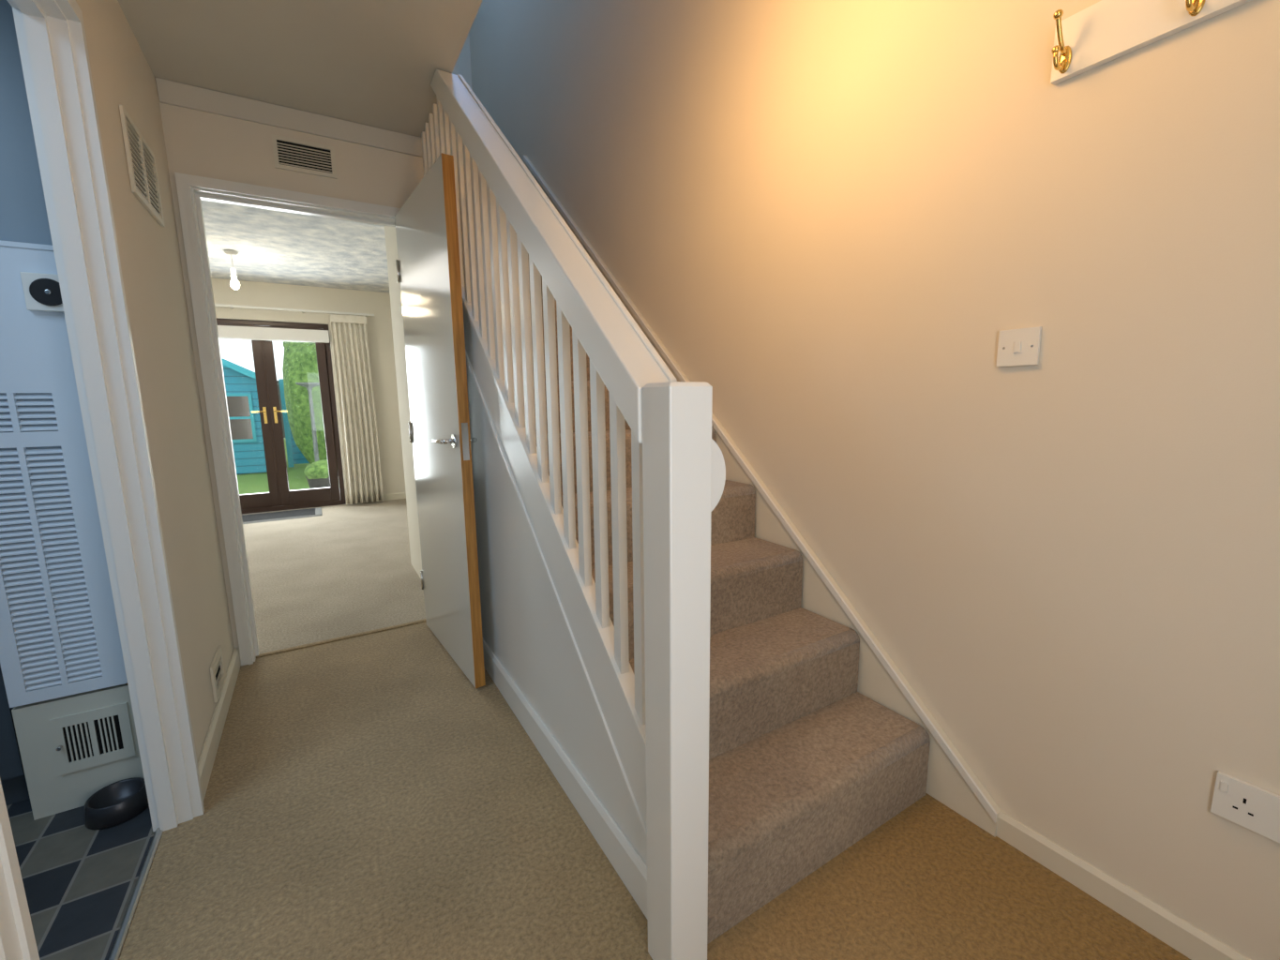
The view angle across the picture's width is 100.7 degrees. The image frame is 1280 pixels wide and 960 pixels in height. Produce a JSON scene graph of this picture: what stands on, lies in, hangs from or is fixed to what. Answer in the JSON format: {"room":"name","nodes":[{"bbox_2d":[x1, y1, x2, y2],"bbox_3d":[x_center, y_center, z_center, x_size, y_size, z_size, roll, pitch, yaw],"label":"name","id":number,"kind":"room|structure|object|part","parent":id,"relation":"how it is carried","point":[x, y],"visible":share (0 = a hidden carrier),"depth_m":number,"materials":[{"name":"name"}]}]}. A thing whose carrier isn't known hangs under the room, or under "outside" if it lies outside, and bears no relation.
{"room":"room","nodes":[
{"label":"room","id":0,"kind":"room"},
{"bbox_2d":[0,664,30,805],"bbox_3d":[-2.182,0.491,1.561,0.615,0.910,0.646,-6,10,-31],"label":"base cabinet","id":1,"kind":"object","parent":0,"point":[13,781],"depth_m":1.50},
{"bbox_2d":[75,0,234,763],"bbox_3d":[-0.767,-0.079,0.416,0.080,2.355,4.278,-6,10,-31],"label":"wall","id":2,"kind":"structure","parent":0,"point":[149,252],"depth_m":1.69,"materials":[{"name":"beige paint"}]},
{"bbox_2d":[0,0,204,959],"bbox_3d":[-1.067,-0.007,0.948,0.106,2.056,0.982,-6,10,-31],"label":"door frame","id":3,"kind":"structure","parent":2,"relation":"attached to","point":[52,38],"depth_m":1.28,"materials":[{"name":"white paint"}]},
{"bbox_2d":[119,104,165,226],"bbox_3d":[-1.560,-0.970,1.668,0.008,0.230,0.360,-6,10,-31],"label":"air vent","id":4,"kind":"object","parent":2,"relation":"in","point":[141,159],"visible":1,"depth_m":1.64,"materials":[{"name":"beige paint"}]},
{"bbox_2d":[209,646,225,702],"bbox_3d":[-1.556,0.712,1.954,0.008,0.130,0.200,-6,10,-31],"label":"electrical outlet","id":5,"kind":"object","parent":2,"relation":"in","point":[217,668],"visible":1,"depth_m":1.94,"materials":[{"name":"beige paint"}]},
{"bbox_2d":[197,647,240,799],"bbox_3d":[-0.716,1.037,0.623,0.016,0.085,4.096,-6,10,-31],"label":"baseboard","id":6,"kind":"structure","parent":2,"relation":"attached to","point":[209,750],"depth_m":1.83,"materials":[{"name":"beige paint"}]},
{"bbox_2d":[158,98,423,648],"bbox_3d":[-1.423,-0.387,2.452,0.947,2.355,0.080,-6,10,-31],"label":"wall","id":7,"kind":"structure","parent":0,"point":[197,143],"depth_m":2.19,"materials":[{"name":"beige paint"}]},
{"bbox_2d":[174,172,400,665],"bbox_3d":[-1.444,-0.236,2.458,0.897,2.056,0.124,-6,10,-31],"label":"door frame","id":8,"kind":"structure","parent":7,"relation":"attached to","point":[190,188],"depth_m":2.22,"materials":[{"name":"white paint"}]},
{"bbox_2d":[155,77,422,157],"bbox_3d":[-1.408,-1.505,2.231,0.940,0.073,0.030,-6,10,-31],"label":"trim","id":9,"kind":"structure","parent":7,"relation":"attached to","point":[171,93],"depth_m":2.19,"materials":[{"name":"paint"}]},
{"bbox_2d":[271,134,336,179],"bbox_3d":[-1.422,-1.372,2.253,0.225,0.127,0.008,-6,10,-31],"label":"air vent","id":10,"kind":"object","parent":7,"relation":"in","point":[290,154],"visible":1,"depth_m":2.25,"materials":[{"name":"beige paint"}]},
{"bbox_2d":[394,152,485,688],"bbox_3d":[-0.896,-0.189,2.279,0.150,1.981,0.774,-8,11,-39],"label":"door","id":11,"kind":"structure","parent":7,"relation":"in","point":[428,263],"depth_m":2.14,"materials":[{"name":"white paint"}]},
{"bbox_3d":[-0.724,-0.156,2.070,0.151,0.052,0.154,-6,10,-31],"label":"handle","id":12,"kind":"part","parent":11,"relation":"part of","materials":[{"name":"silver metal"}]},
{"bbox_2d":[200,199,389,292],"bbox_3d":[-3.110,-1.848,3.535,4.256,0.240,3.872,-6,10,-31],"label":"ceiling","id":13,"kind":"structure","parent":0,"point":[271,246],"depth_m":4.20,"materials":[{"name":"white paint"}]},
{"bbox_2d":[224,249,240,289],"bbox_3d":[-3.275,-1.688,4.269,0.090,0.295,0.090,-6,10,-31],"label":"pendant light","id":14,"kind":"object","parent":13,"relation":"hanging from","point":[234,284],"visible":1,"depth_m":4.26,"materials":[{"name":"white plastic"}]},
{"bbox_3d":[-3.274,-1.591,4.284,0.062,0.100,0.061,-6,10,-31],"label":"bulb","id":15,"kind":"part","parent":14,"relation":"part of","materials":[{"name":"white glass"}]},
{"bbox_2d":[217,325,329,343],"bbox_3d":[-3.856,-1.485,5.387,1.200,0.127,0.051,-6,10,-31],"label":"roller blind","id":16,"kind":"object","parent":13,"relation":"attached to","point":[226,332],"visible":0.65,"depth_m":5.42,"materials":[{"name":"white fabric"}]},
{"bbox_2d":[330,314,384,504],"bbox_3d":[-3.116,-0.754,5.852,0.374,2.040,0.093,-6,10,-31],"label":"curtain","id":17,"kind":"object","parent":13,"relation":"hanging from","point":[356,401],"visible":1,"depth_m":5.85,"materials":[{"name":"beige fabric"}]},
{"bbox_2d":[117,0,482,137],"bbox_3d":[0.006,-1.474,0.687,1.928,0.300,4.278,-6,10,-31],"label":"ceiling","id":18,"kind":"structure","parent":0,"point":[372,63],"depth_m":1.82,"materials":[{"name":"paint"}]},
{"bbox_2d":[210,278,405,504],"bbox_3d":[-4.213,-0.942,5.429,4.356,2.605,0.250,-6,10,-31],"label":"wall","id":19,"kind":"structure","parent":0,"point":[379,326],"depth_m":5.84,"materials":[{"name":"beige paint"}]},
{"bbox_2d":[216,318,346,514],"bbox_3d":[-3.881,-0.651,5.574,1.216,1.985,0.124,-6,10,-31],"label":"french door","id":20,"kind":"structure","parent":19,"relation":"in","point":[279,497],"depth_m":5.66,"materials":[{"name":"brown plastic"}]},
{"bbox_3d":[-3.865,-0.677,5.542,0.311,0.170,0.060,-6,10,-31],"label":"handle","id":21,"kind":"part","parent":20,"relation":"part of","materials":[{"name":"gold metal"}]},
{"bbox_2d":[214,303,374,316],"bbox_3d":[-3.772,-1.723,5.363,1.940,0.034,0.123,-6,10,-31],"label":"track","id":22,"kind":"object","parent":19,"relation":"attached to","point":[216,305],"depth_m":5.42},
{"bbox_2d":[347,492,406,504],"bbox_3d":[-4.087,0.318,5.535,4.252,0.080,0.014,-6,10,-31],"label":"baseboard","id":23,"kind":"structure","parent":19,"relation":"attached to","point":[399,495],"depth_m":6.24,"materials":[{"name":"beige paint"}]},
{"bbox_2d":[384,225,421,579],"bbox_3d":[-0.962,-0.688,3.380,0.956,2.655,1.082,-6,10,-31],"label":"wall","id":24,"kind":"structure","parent":0,"point":[390,233],"depth_m":3.40,"materials":[{"name":"paint"}]},
{"bbox_2d":[451,33,472,90],"bbox_3d":[-0.780,-3.081,2.613,1.004,2.385,4.550,-6,10,-31],"label":"wall","id":25,"kind":"structure","parent":0,"point":[462,67],"depth_m":4.64,"materials":[{"name":"paint"}]},
{"bbox_2d":[6,498,1190,959],"bbox_3d":[-1.977,0.880,2.175,4.306,0.050,8.070,-6,10,-31],"label":"floor","id":26,"kind":"structure","parent":0,"point":[364,800],"depth_m":1.36,"materials":[{"name":"beige carpet"}]},
{"bbox_2d":[0,0,144,820],"bbox_3d":[-1.763,-0.234,1.668,0.298,2.300,0.722,-6,10,-31],"label":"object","id":27,"kind":"object","parent":26,"relation":"on","point":[62,663],"visible":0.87,"depth_m":1.43,"materials":[{"name":"white metal"}]},
{"bbox_2d":[48,702,135,775],"bbox_3d":[-1.575,0.748,1.528,0.160,0.170,0.020,-6,10,-31],"label":"register","id":28,"kind":"object","parent":27,"relation":"attached to","point":[86,739],"depth_m":1.53,"materials":[{"name":"grey metal"}]},
{"bbox_2d":[84,777,149,829],"bbox_3d":[-1.491,0.920,1.516,0.140,0.060,0.140,-6,10,-31],"label":"pet bowl","id":29,"kind":"object","parent":26,"relation":"on","point":[117,803],"visible":0.92,"depth_m":1.50,"materials":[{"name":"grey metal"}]},
{"bbox_2d":[108,828,163,959],"bbox_3d":[-1.088,1.009,1.085,0.016,0.007,0.870,-6,10,-31],"label":"trim","id":30,"kind":"structure","parent":26,"relation":"on","point":[125,926],"depth_m":1.24,"materials":[{"name":"silver metal"}]},
{"bbox_2d":[241,507,322,524],"bbox_3d":[-3.699,0.363,5.430,0.760,0.015,0.490,-6,10,-31],"label":"door mat","id":31,"kind":"object","parent":26,"relation":"on","point":[309,512],"visible":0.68,"depth_m":5.39,"materials":[{"name":"rubber"}]},
{"bbox_2d":[256,618,426,658],"bbox_3d":[-1.432,0.773,2.633,0.775,0.007,0.035,-6,10,-31],"label":"trim","id":32,"kind":"structure","parent":26,"relation":"on","point":[423,620],"depth_m":2.60,"materials":[{"name":"beige metal"}]},
{"bbox_2d":[421,69,1001,959],"bbox_3d":[-0.343,-0.639,2.352,0.960,2.860,3.338,-6,10,-31],"label":"staircase","id":33,"kind":"structure","parent":26,"relation":"on","point":[717,714],"depth_m":1.41,"materials":[{"name":"beige carpet"}]},
{"bbox_3d":[-0.365,-0.796,1.517,0.092,1.279,1.516,-6,10,-31],"label":"handrail","id":34,"kind":"part","parent":33,"relation":"part of","materials":[{"name":"white paint"}]},
{"bbox_3d":[0.070,0.413,1.013,0.090,1.180,0.090,-6,10,-31],"label":"newel post","id":35,"kind":"part","parent":33,"relation":"part of","materials":[{"name":"white paint"}]},
{"bbox_3d":[0.119,-0.010,1.000,0.075,0.164,0.044,-6,10,-31],"label":"grab rail","id":36,"kind":"part","parent":33,"relation":"part of","materials":[{"name":"white paint"}]},
{"bbox_2d":[468,0,1279,959],"bbox_3d":[-0.211,-1.815,2.944,0.080,5.000,8.400,-6,10,-31],"label":"wall","id":37,"kind":"structure","parent":0,"point":[832,217],"depth_m":1.31,"materials":[{"name":"beige paint"}]},
{"bbox_2d":[996,326,1041,366],"bbox_3d":[0.901,-0.316,1.264,0.012,0.086,0.086,-6,10,-31],"label":"light switch","id":38,"kind":"object","parent":37,"relation":"attached to","point":[1021,346],"visible":1,"depth_m":1.26,"materials":[{"name":"white plastic"}]},
{"bbox_2d":[996,811,1251,959],"bbox_3d":[1.430,1.021,0.617,0.014,0.068,1.853,-6,10,-31],"label":"baseboard","id":39,"kind":"structure","parent":37,"relation":"attached to","point":[1185,938],"depth_m":1.19,"materials":[{"name":"beige paint"}]},
{"bbox_2d":[1050,0,1251,85],"bbox_3d":[1.105,-0.867,0.767,0.076,0.115,0.876,-6,10,-31],"label":"coat rack","id":40,"kind":"object","parent":37,"relation":"attached to","point":[1106,31],"visible":1,"depth_m":1.06,"materials":[{"name":"white paint"}]},
{"bbox_2d":[1210,770,1279,843],"bbox_3d":[1.169,0.623,0.983,0.012,0.086,0.146,-6,10,-31],"label":"wall socket","id":41,"kind":"object","parent":37,"relation":"attached to","point":[1257,809],"visible":1,"depth_m":1.00,"materials":[{"name":"white plastic"}]},
{"label":"outside","id":42,"kind":"structure","parent":0,"visible":0},
{"bbox_2d":[236,438,346,514],"bbox_3d":[-6.789,-0.601,12.150,18.000,0.055,13.700,-6,10,-31],"label":"ground","id":43,"kind":"structure","parent":42,"point":[248,483],"depth_m":7.95,"materials":[{"name":"green plant"}]},
{"bbox_2d":[221,358,279,474],"bbox_3d":[-7.636,-1.240,9.094,2.430,2.152,2.460,-6,10,-31],"label":"garden shed","id":44,"kind":"object","parent":43,"relation":"on","point":[240,382],"visible":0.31,"depth_m":8.58,"materials":[{"name":"turquoise painted wood"},{"name":"glass"}]},
{"bbox_2d":[276,378,309,467],"bbox_3d":[-7.660,-1.778,13.393,18.100,1.900,8.460,-6,10,-31],"label":"fence","id":45,"kind":"object","parent":43,"relation":"on","point":[294,456],"visible":0.08,"depth_m":9.46,"materials":[{"name":"teal wood"}]},
{"bbox_2d":[282,341,327,464],"bbox_3d":[-3.946,-3.864,13.441,8.807,5.923,9.868,-6,10,-31],"label":"hedge","id":46,"kind":"object","parent":43,"relation":"on","point":[300,365],"visible":0.08,"depth_m":7.81,"materials":[{"name":"green plant"}]},
{"bbox_2d":[295,382,319,461],"bbox_3d":[-4.558,-0.644,7.422,0.320,1.415,0.320,-6,10,-31],"label":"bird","id":47,"kind":"object","parent":43,"relation":"on","point":[308,385],"visible":0.64,"depth_m":7.36},
{"bbox_2d":[303,459,330,488],"bbox_3d":[-4.014,-0.033,6.651,0.342,0.431,0.339,6,11,36],"label":"planter","id":48,"kind":"object","parent":43,"relation":"on","point":[317,475],"visible":0.7,"depth_m":6.54,"materials":[{"name":"grey"}]}
]}

